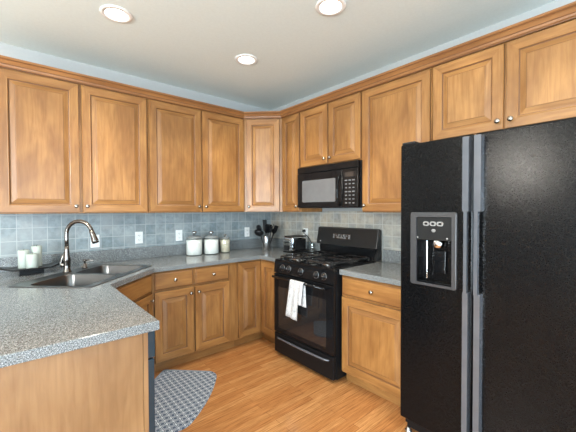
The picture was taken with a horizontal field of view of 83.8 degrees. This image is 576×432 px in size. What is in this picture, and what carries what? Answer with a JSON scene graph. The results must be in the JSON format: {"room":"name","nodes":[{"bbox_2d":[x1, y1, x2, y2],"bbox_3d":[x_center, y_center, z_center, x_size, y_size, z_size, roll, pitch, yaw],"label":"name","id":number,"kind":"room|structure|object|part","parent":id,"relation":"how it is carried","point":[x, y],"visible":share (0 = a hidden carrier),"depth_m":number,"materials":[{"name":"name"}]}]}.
{"room":"kitchen","nodes":[
{"label":"kitchen","id":0,"kind":"room"},
{"bbox_2d":[0,42,270,257],"bbox_3d":[-2.530,0.005,2.329,6.240,2.695,0.128,-1,1,-41],"label":"wall","id":1,"kind":"structure","parent":0,"point":[115,230],"depth_m":3.03,"materials":[{"name":"blue paint"}]},
{"bbox_2d":[0,67,147,213],"bbox_3d":[-1.748,-0.540,2.663,1.037,1.034,0.370,-1,1,-41],"label":"upper cabinet","id":2,"kind":"object","parent":1,"relation":"attached to","point":[66,147],"visible":1,"depth_m":2.50,"materials":[{"name":"brown wood"}]},
{"bbox_3d":[-1.841,-0.531,2.390,0.484,1.011,0.022,-1,1,-41],"label":"door","id":3,"kind":"part","parent":2,"relation":"part of","materials":[{"name":"brown wood"}]},
{"bbox_3d":[-1.457,-0.538,2.722,0.494,1.011,0.022,-1,1,-41],"label":"door","id":4,"kind":"part","parent":2,"relation":"part of","materials":[{"name":"brown wood"}]},
{"bbox_2d":[90,235,99,247],"bbox_3d":[-1.751,0.229,2.914,0.072,0.116,0.009,-1,1,-41],"label":"wall outlet","id":5,"kind":"object","parent":1,"relation":"attached to","point":[95,245],"visible":0.47,"depth_m":2.92,"materials":[{"name":"white plastic"}]},
{"bbox_2d":[0,212,270,257],"bbox_3d":[-1.279,0.199,3.333,2.781,0.490,0.008,-1,1,-41],"label":"tile backsplash","id":6,"kind":"structure","parent":1,"relation":"attached to","point":[115,230],"depth_m":3.03,"materials":[{"name":"tile"}]},
{"bbox_2d":[135,232,142,243],"bbox_3d":[-1.466,0.213,3.161,0.072,0.116,0.009,-1,1,-41],"label":"wall outlet","id":7,"kind":"object","parent":1,"relation":"attached to","point":[138,235],"visible":1,"depth_m":3.16,"materials":[{"name":"white plastic"}]},
{"bbox_2d":[176,230,181,240],"bbox_3d":[-1.161,0.207,3.424,0.072,0.116,0.009,-1,1,-41],"label":"wall outlet","id":8,"kind":"object","parent":1,"relation":"attached to","point":[178,232],"visible":1,"depth_m":3.42,"materials":[{"name":"white plastic"}]},
{"bbox_2d":[147,98,243,212],"bbox_3d":[-0.968,-0.556,3.337,1.019,1.034,0.370,-1,1,-41],"label":"upper cabinet","id":9,"kind":"object","parent":1,"relation":"attached to","point":[196,156],"visible":1,"depth_m":3.17,"materials":[{"name":"brown wood"}]},
{"bbox_3d":[-1.064,-0.546,3.062,0.494,1.011,0.022,-1,1,-41],"label":"door","id":10,"kind":"part","parent":9,"relation":"part of","materials":[{"name":"brown wood"}]},
{"bbox_3d":[-0.678,-0.554,3.395,0.491,1.011,0.022,-1,1,-41],"label":"door","id":11,"kind":"part","parent":9,"relation":"part of","materials":[{"name":"brown wood"}]},
{"bbox_2d":[245,227,249,236],"bbox_3d":[-0.508,0.198,3.988,0.072,0.116,0.009,-1,1,-41],"label":"wall outlet","id":12,"kind":"object","parent":1,"relation":"attached to","point":[247,233],"visible":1,"depth_m":3.99,"materials":[{"name":"white plastic"}]},
{"bbox_2d":[0,0,555,109],"bbox_3d":[-0.374,-1.381,-0.200,6.240,0.160,6.740,-1,1,-41],"label":"ceiling","id":13,"kind":"structure","parent":0,"point":[301,52],"depth_m":2.41,"materials":[{"name":"white paint"}]},
{"bbox_2d":[99,5,132,22],"bbox_3d":[-1.140,-1.384,2.132,0.196,0.100,0.196,-1,1,-41],"label":"recessed light","id":14,"kind":"object","parent":13,"relation":"in","point":[114,13],"visible":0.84,"depth_m":2.15,"materials":[{"name":"white"}]},
{"bbox_3d":[-1.140,-1.389,2.132,0.100,0.079,0.100,-1,1,-41],"label":"bulb","id":15,"kind":"part","parent":14,"relation":"part of","materials":[{"name":"white glass"}]},
{"bbox_2d":[235,54,257,64],"bbox_3d":[-0.362,-1.400,2.784,0.196,0.100,0.196,-1,1,-41],"label":"recessed light","id":16,"kind":"object","parent":13,"relation":"in","point":[244,59],"visible":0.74,"depth_m":2.81,"materials":[{"name":"white"}]},
{"bbox_2d":[315,0,345,15],"bbox_3d":[0.273,-1.388,2.057,0.196,0.100,0.196,-1,1,-41],"label":"recessed light","id":17,"kind":"object","parent":13,"relation":"in","point":[323,7],"visible":1,"depth_m":2.09,"materials":[{"name":"white"}]},
{"bbox_3d":[0.273,-1.392,2.057,0.100,0.079,0.100,-1,1,-41],"label":"bulb","id":18,"kind":"part","parent":17,"relation":"part of","materials":[{"name":"white"}]},
{"bbox_2d":[154,338,417,431],"bbox_3d":[-0.364,1.443,-0.145,6.240,0.100,6.740,-1,1,-41],"label":"floor","id":19,"kind":"structure","parent":0,"point":[257,388],"depth_m":2.34,"materials":[{"name":"brown wood"}]},
{"bbox_2d":[0,332,148,431],"bbox_3d":[-1.445,0.921,1.907,0.593,0.871,1.908,-1,1,-41],"label":"base cabinet","id":20,"kind":"object","parent":19,"relation":"on","point":[103,387],"visible":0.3,"depth_m":1.22,"materials":[{"name":"brown wood"}]},
{"bbox_2d":[115,274,154,315],"bbox_3d":[-1.493,0.913,2.319,1.020,0.871,1.258,-1,1,-41],"label":"base cabinet","id":21,"kind":"object","parent":19,"relation":"on","point":[139,291],"visible":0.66,"depth_m":2.47,"materials":[{"name":"brown wood"}]},
{"bbox_3d":[-1.141,0.557,2.402,0.020,0.146,0.474,0,1,4],"label":"false drawer","id":22,"kind":"part","parent":21,"relation":"part of","materials":[{"name":"brown wood"}]},
{"bbox_3d":[-1.139,0.942,2.409,0.022,0.592,0.474,0,1,4],"label":"door","id":23,"kind":"part","parent":21,"relation":"part of","materials":[{"name":"brown wood"}]},
{"bbox_2d":[148,331,154,431],"bbox_3d":[-1.001,0.931,1.462,0.618,0.865,0.600,-1,1,-41],"label":"dishwasher","id":24,"kind":"object","parent":19,"relation":"on","point":[151,335],"visible":0.15,"depth_m":1.41,"materials":[{"name":"black metal"}]},
{"bbox_3d":[-0.797,0.557,1.633,0.039,0.126,0.600,-1,1,-41],"label":"control panel","id":25,"kind":"part","parent":24,"relation":"part of","materials":[{"name":"black plastic"}]},
{"bbox_2d":[155,369,216,431],"bbox_3d":[-0.846,1.341,2.377,0.525,0.008,0.785,0,1,4],"label":"kitchen mat","id":26,"kind":"object","parent":19,"relation":"on","point":[180,395],"visible":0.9,"depth_m":2.38,"materials":[{"name":"grey fabric"}]},
{"bbox_2d":[151,262,236,372],"bbox_3d":[-0.997,0.895,3.145,0.815,0.871,0.640,-1,1,-41],"label":"base cabinet","id":27,"kind":"object","parent":19,"relation":"on","point":[195,309],"visible":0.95,"depth_m":2.90,"materials":[{"name":"brown wood"}]},
{"bbox_3d":[-0.984,0.549,2.780,0.340,0.146,0.020,-1,1,-41],"label":"drawer","id":28,"kind":"part","parent":27,"relation":"part of","materials":[{"name":"brown wood"}]},
{"bbox_3d":[-0.982,0.934,2.787,0.340,0.592,0.022,-1,1,-41],"label":"door","id":29,"kind":"part","parent":27,"relation":"part of","materials":[{"name":"brown wood"}]},
{"bbox_3d":[-0.710,0.544,3.017,0.350,0.146,0.020,-1,1,-41],"label":"drawer","id":30,"kind":"part","parent":27,"relation":"part of","materials":[{"name":"brown wood"}]},
{"bbox_3d":[-0.708,0.929,3.024,0.350,0.592,0.022,-1,1,-41],"label":"door","id":31,"kind":"part","parent":27,"relation":"part of","materials":[{"name":"brown wood"}]},
{"bbox_2d":[234,259,274,346],"bbox_3d":[-0.266,0.883,3.612,0.898,0.871,0.905,-1,1,-41],"label":"base cabinet","id":32,"kind":"object","parent":19,"relation":"on","point":[255,281],"visible":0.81,"depth_m":3.29,"materials":[{"name":"brown wood"}]},
{"bbox_2d":[0,238,319,367],"bbox_3d":[-0.636,0.393,2.598,2.776,0.148,1.950,-1,1,-41],"label":"countertop","id":33,"kind":"structure","parent":32,"relation":"on","point":[36,323],"depth_m":1.66,"materials":[{"name":"grey stone"}]},
{"bbox_2d":[0,261,59,275],"bbox_3d":[-1.937,0.394,2.424,0.450,0.081,0.218,-1,2,-44],"label":"tray","id":34,"kind":"object","parent":33,"relation":"on","point":[40,269],"visible":0.77,"depth_m":2.38,"materials":[{"name":"black metal"}]},
{"bbox_2d":[18,250,29,268],"bbox_3d":[-1.983,0.318,2.409,0.069,0.145,0.069,-1,1,-41],"label":"pillar candle","id":35,"kind":"object","parent":34,"relation":"on","point":[21,253],"visible":0.84,"depth_m":2.38,"materials":[{"name":"beige wax"}]},
{"bbox_2d":[26,252,38,268],"bbox_3d":[-1.909,0.331,2.397,0.073,0.118,0.073,-1,1,-41],"label":"pillar candle","id":36,"kind":"object","parent":34,"relation":"on","point":[32,260],"visible":0.92,"depth_m":2.37,"materials":[{"name":"beige wax"}]},
{"bbox_2d":[31,245,41,265],"bbox_3d":[-1.944,0.305,2.482,0.069,0.168,0.069,-1,1,-41],"label":"pillar candle","id":37,"kind":"object","parent":34,"relation":"on","point":[38,248],"visible":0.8,"depth_m":2.47,"materials":[{"name":"beige wax"}]},
{"bbox_2d":[59,219,98,272],"bbox_3d":[-1.595,0.227,2.448,0.307,0.402,0.060,0,1,1],"label":"kitchen faucet","id":38,"kind":"object","parent":33,"relation":"on","point":[65,261],"visible":1,"depth_m":2.44,"materials":[{"name":"silver metal"}]},
{"bbox_3d":[-1.721,0.335,2.453,0.054,0.117,0.034,0,1,1],"label":"lever","id":39,"kind":"part","parent":38,"relation":"part of","materials":[{"name":"silver metal"}]},
{"bbox_3d":[-1.593,0.132,2.446,0.221,0.212,0.029,0,1,1],"label":"spout","id":40,"kind":"part","parent":38,"relation":"part of","materials":[{"name":"silver metal"}]},
{"bbox_2d":[8,264,152,287],"bbox_3d":[-1.456,0.520,2.382,0.550,0.181,0.820,0,1,4],"label":"sink","id":41,"kind":"object","parent":33,"relation":"in","point":[96,274],"visible":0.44,"depth_m":2.36,"materials":[{"name":"metal"}]},
{"bbox_3d":[-1.441,0.523,2.184,0.390,0.181,0.357,0,1,4],"label":"bowl","id":42,"kind":"part","parent":41,"relation":"part of","materials":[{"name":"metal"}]},
{"bbox_2d":[82,259,93,267],"bbox_3d":[-1.638,0.390,2.629,0.091,0.070,0.040,0,1,-6],"label":"soap dispenser","id":43,"kind":"object","parent":41,"relation":"on","point":[84,260],"visible":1,"depth_m":2.62,"materials":[{"name":"silver metal"}]},
{"bbox_3d":[-1.412,0.516,2.576,0.390,0.181,0.357,0,1,4],"label":"bowl","id":44,"kind":"part","parent":41,"relation":"part of","materials":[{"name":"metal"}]},
{"bbox_2d":[186,231,201,254],"bbox_3d":[-0.990,0.284,3.388,0.170,0.254,0.170,-1,1,-41],"label":"canister","id":45,"kind":"object","parent":33,"relation":"on","point":[193,244],"visible":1,"depth_m":3.33,"materials":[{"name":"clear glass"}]},
{"bbox_3d":[-0.990,0.217,3.387,0.170,0.031,0.170,-1,1,-41],"label":"lid","id":46,"kind":"part","parent":45,"relation":"part of","materials":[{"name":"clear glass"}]},
{"bbox_2d":[204,231,218,253],"bbox_3d":[-0.831,0.285,3.477,0.162,0.248,0.162,-1,1,-41],"label":"canister","id":47,"kind":"object","parent":33,"relation":"on","point":[210,245],"visible":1,"depth_m":3.42,"materials":[{"name":"clear glass"}]},
{"bbox_3d":[-0.831,0.221,3.475,0.162,0.031,0.162,-1,1,-41],"label":"lid","id":48,"kind":"part","parent":47,"relation":"part of","materials":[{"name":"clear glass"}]},
{"bbox_2d":[220,234,229,251],"bbox_3d":[-0.709,0.305,3.599,0.116,0.204,0.116,-1,1,-41],"label":"canister","id":49,"kind":"object","parent":33,"relation":"on","point":[224,242],"visible":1,"depth_m":3.56,"materials":[{"name":"clear glass"}]},
{"bbox_2d":[262,236,270,249],"bbox_3d":[-0.255,0.318,3.810,0.095,0.166,0.095,-1,1,-41],"label":"utensil crock","id":50,"kind":"object","parent":33,"relation":"on","point":[266,245],"visible":0.95,"depth_m":3.77,"materials":[{"name":"metal"}]},
{"bbox_2d":[254,230,263,242],"bbox_3d":[-0.332,0.276,3.757,0.128,0.241,0.099,0,1,5],"label":"ladle","id":51,"kind":"object","parent":50,"relation":"in","point":[260,233],"visible":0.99,"depth_m":3.72,"materials":[{"name":"black plastic"}]},
{"bbox_2d":[264,224,269,238],"bbox_3d":[-0.247,0.245,3.744,0.045,0.302,0.095,0,1,16],"label":"slotted spoon","id":52,"kind":"object","parent":50,"relation":"in","point":[266,227],"visible":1,"depth_m":3.73,"materials":[{"name":"black plastic"}]},
{"bbox_2d":[270,224,277,243],"bbox_3d":[-0.173,0.246,3.811,0.126,0.297,0.050,0,1,17],"label":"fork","id":53,"kind":"object","parent":50,"relation":"in","point":[273,230],"visible":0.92,"depth_m":3.80,"materials":[{"name":"black plastic"}]},
{"bbox_2d":[282,229,311,252],"bbox_3d":[0.103,0.278,3.592,0.329,0.240,0.192,-1,1,-41],"label":"toaster","id":54,"kind":"object","parent":33,"relation":"on","point":[291,243],"visible":1,"depth_m":3.52,"materials":[{"name":"silver metal"}]},
{"bbox_3d":[-0.010,0.319,3.513,0.010,0.126,0.120,-1,1,-41],"label":"panel","id":55,"kind":"part","parent":54,"relation":"part of","materials":[{"name":"metal"}]},
{"bbox_3d":[0.138,0.316,3.531,0.160,0.120,0.004,-1,1,-41],"label":"panel","id":56,"kind":"part","parent":54,"relation":"part of","materials":[{"name":"black plastic"}]},
{"bbox_3d":[-0.395,0.843,3.293,0.271,0.752,0.022,-1,1,-41],"label":"door","id":57,"kind":"part","parent":32,"relation":"part of","materials":[{"name":"brown wood"}]},
{"bbox_3d":[-0.192,0.842,3.281,0.022,0.752,0.262,-1,1,-41],"label":"door","id":58,"kind":"part","parent":32,"relation":"part of","materials":[{"name":"brown wood"}]},
{"bbox_2d":[272,226,380,380],"bbox_3d":[0.340,0.713,3.011,0.726,1.182,0.759,-1,1,-41],"label":"gas range","id":59,"kind":"object","parent":19,"relation":"on","point":[314,341],"visible":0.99,"depth_m":2.81,"materials":[{"name":"black metal"}]},
{"bbox_2d":[285,279,305,320],"bbox_3d":[0.062,0.731,2.785,0.048,0.344,0.236,-1,1,-41],"label":"dish towel","id":60,"kind":"object","parent":59,"relation":"hanging from","point":[297,290],"visible":0.99,"depth_m":2.77,"materials":[{"name":"white fabric"}]},
{"bbox_3d":[0.101,0.486,2.809,0.028,0.060,0.060,8,-4,-41],"label":"burner knob","id":61,"kind":"part","parent":59,"relation":"part of","materials":[{"name":"black plastic"}]},
{"bbox_3d":[0.087,0.573,2.789,0.058,0.022,0.667,-1,1,-41],"label":"handle","id":62,"kind":"part","parent":59,"relation":"part of","materials":[{"name":"black metal"}]},
{"bbox_3d":[0.104,1.159,2.814,0.033,0.020,0.661,-1,1,-41],"label":"handle","id":63,"kind":"part","parent":59,"relation":"part of","materials":[{"name":"black metal"}]},
{"bbox_3d":[0.126,0.829,2.827,0.040,0.560,0.749,-1,1,-41],"label":"oven door","id":64,"kind":"part","parent":59,"relation":"part of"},
{"bbox_3d":[0.128,1.212,2.836,0.036,0.187,0.749,-1,1,-41],"label":"storage drawer","id":65,"kind":"part","parent":59,"relation":"part of","materials":[{"name":"black metal"}]},
{"bbox_3d":[0.126,0.492,2.822,0.038,0.104,0.757,-1,1,-41],"label":"control panel","id":66,"kind":"part","parent":59,"relation":"part of","materials":[{"name":"black metal"}]},
{"bbox_3d":[0.224,0.489,2.667,0.028,0.060,0.060,8,-4,-41],"label":"burner knob","id":67,"kind":"part","parent":59,"relation":"part of","materials":[{"name":"black plastic"}]},
{"bbox_3d":[0.281,0.490,2.600,0.028,0.060,0.060,8,-4,-41],"label":"burner knob","id":68,"kind":"part","parent":59,"relation":"part of","materials":[{"name":"black plastic"}]},
{"bbox_2d":[275,253,375,271],"bbox_3d":[0.339,0.423,3.006,0.585,0.022,0.759,-1,1,-41],"label":"cooktop","id":69,"kind":"object","parent":59,"relation":"in","point":[305,264],"depth_m":2.86,"materials":[{"name":"black metal"}]},
{"bbox_2d":[342,275,400,405],"bbox_3d":[0.831,0.901,2.527,0.640,0.871,0.589,-1,1,-41],"label":"base cabinet","id":70,"kind":"object","parent":19,"relation":"on","point":[371,310],"visible":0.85,"depth_m":2.34,"materials":[{"name":"brown wood"}]},
{"bbox_2d":[339,249,400,285],"bbox_3d":[0.841,0.389,2.527,0.632,0.148,0.599,-1,1,-41],"label":"countertop","id":71,"kind":"structure","parent":70,"relation":"on","point":[388,271],"depth_m":2.50,"materials":[{"name":"grey stone"}]},
{"bbox_3d":[0.618,0.552,2.337,0.020,0.146,0.570,-1,1,-41],"label":"drawer","id":72,"kind":"part","parent":70,"relation":"part of","materials":[{"name":"brown wood"}]},
{"bbox_2d":[400,117,575,431],"bbox_3d":[1.262,0.448,1.882,0.808,1.800,0.912,-1,1,-41],"label":"refrigerator","id":73,"kind":"object","parent":19,"relation":"on","point":[488,219],"visible":1,"depth_m":1.62,"materials":[{"name":"black metal"}]},
{"bbox_3d":[0.826,0.191,1.835,0.012,0.426,0.264,-1,1,-41],"label":"dispenser frame","id":74,"kind":"part","parent":73,"relation":"part of","materials":[{"name":"grey plastic"}]},
{"bbox_3d":[0.831,0.072,1.830,0.005,0.131,0.200,-1,1,-41],"label":"dispenser panel","id":75,"kind":"part","parent":73,"relation":"part of","materials":[{"name":"black plastic"}]},
{"bbox_3d":[0.858,0.411,1.862,0.064,1.687,0.413,-1,1,-41],"label":"freezer door","id":76,"kind":"part","parent":73,"relation":"part of","materials":[{"name":"black metal"}]},
{"bbox_3d":[0.933,0.415,1.684,0.052,1.655,0.032,-1,1,-41],"label":"handle","id":77,"kind":"part","parent":73,"relation":"part of","materials":[{"name":"grey metal"}]},
{"bbox_3d":[0.970,0.416,1.642,0.052,1.655,0.034,-1,1,-41],"label":"handle","id":78,"kind":"part","parent":73,"relation":"part of","materials":[{"name":"grey metal"}]},
{"bbox_3d":[1.158,0.417,1.514,0.064,1.687,0.492,-1,1,-41],"label":"door","id":79,"kind":"part","parent":73,"relation":"part of","materials":[{"name":"black metal"}]},
{"bbox_2d":[271,0,575,261],"bbox_3d":[1.983,0.000,1.780,0.128,2.695,6.620,-1,1,-41],"label":"wall","id":80,"kind":"structure","parent":0,"point":[289,223],"depth_m":3.11,"materials":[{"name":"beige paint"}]},
{"bbox_2d":[243,118,282,211],"bbox_3d":[-0.259,-0.567,3.780,0.626,1.034,0.626,-1,1,-41],"label":"upper cabinet","id":81,"kind":"object","parent":80,"relation":"attached to","point":[262,137],"visible":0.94,"depth_m":3.54,"materials":[{"name":"brown wood"}]},
{"bbox_2d":[0,1,575,118],"bbox_3d":[-0.095,-1.087,2.693,3.763,0.070,1.701,0,1,10],"label":"crown molding","id":82,"kind":"structure","parent":80,"relation":"attached to","point":[567,12],"depth_m":2.42,"materials":[{"name":"brown wood"}]},
{"bbox_2d":[282,112,321,211],"bbox_3d":[0.140,-0.563,3.514,0.370,1.034,0.291,-1,1,-41],"label":"upper cabinet","id":83,"kind":"object","parent":80,"relation":"attached to","point":[290,124],"visible":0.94,"depth_m":3.41,"materials":[{"name":"brown wood"}]},
{"bbox_3d":[0.030,-0.557,3.419,0.022,1.011,0.273,-1,1,-41],"label":"door","id":84,"kind":"part","parent":83,"relation":"part of","materials":[{"name":"brown wood"}]},
{"bbox_2d":[300,91,362,167],"bbox_3d":[0.486,-0.779,3.109,0.370,0.588,0.763,-1,1,-41],"label":"upper cabinet","id":85,"kind":"object","parent":80,"relation":"attached to","point":[330,132],"visible":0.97,"depth_m":2.96,"materials":[{"name":"brown wood"}]},
{"bbox_3d":[0.252,-0.777,3.157,0.022,0.563,0.370,-1,1,-41],"label":"door","id":86,"kind":"part","parent":85,"relation":"part of","materials":[{"name":"brown wood"}]},
{"bbox_2d":[298,160,361,207],"bbox_3d":[0.466,-0.281,3.100,0.424,0.406,0.760,-1,1,-41],"label":"microwave","id":87,"kind":"object","parent":85,"relation":"attached to","point":[334,185],"visible":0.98,"depth_m":2.93,"materials":[{"name":"black glass"}]},
{"bbox_3d":[0.303,-0.250,3.072,0.041,0.338,0.586,-1,1,-41],"label":"door","id":88,"kind":"part","parent":87,"relation":"part of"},
{"bbox_3d":[0.447,-0.228,2.840,0.054,0.281,0.022,-1,1,-29],"label":"handle","id":89,"kind":"part","parent":87,"relation":"part of","materials":[{"name":"black plastic"}]},
{"bbox_3d":[0.551,-0.245,2.785,0.041,0.338,0.167,-1,1,-41],"label":"control panel","id":90,"kind":"part","parent":87,"relation":"part of","materials":[{"name":"black plastic"}]},
{"bbox_3d":[0.501,-0.772,2.869,0.022,0.563,0.364,-1,1,-41],"label":"door","id":91,"kind":"part","parent":85,"relation":"part of","materials":[{"name":"brown wood"}]},
{"bbox_2d":[271,211,400,261],"bbox_3d":[0.529,0.192,3.374,0.008,0.490,2.309,-1,1,-41],"label":"tile backsplash","id":92,"kind":"structure","parent":80,"relation":"attached to","point":[289,223],"depth_m":3.33,"materials":[{"name":"grey tile"}]},
{"bbox_2d":[362,67,432,211],"bbox_3d":[0.933,-0.548,2.597,0.370,1.034,0.596,-1,1,-41],"label":"upper cabinet","id":93,"kind":"object","parent":80,"relation":"attached to","point":[396,112],"visible":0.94,"depth_m":2.51,"materials":[{"name":"brown wood"}]},
{"bbox_2d":[433,18,575,140],"bbox_3d":[1.423,-0.786,2.024,0.370,0.538,0.899,-1,1,-41],"label":"upper cabinet","id":94,"kind":"object","parent":80,"relation":"attached to","point":[528,79],"visible":0.99,"depth_m":1.91,"materials":[{"name":"brown wood"}]},
{"bbox_3d":[1.164,-0.785,2.101,0.022,0.513,0.429,-1,1,-41],"label":"door","id":95,"kind":"part","parent":94,"relation":"part of","materials":[{"name":"brown wood"}]},
{"bbox_3d":[1.456,-0.779,1.763,0.022,0.513,0.440,-1,1,-41],"label":"door","id":96,"kind":"part","parent":94,"relation":"part of","materials":[{"name":"brown wood"}]}
]}

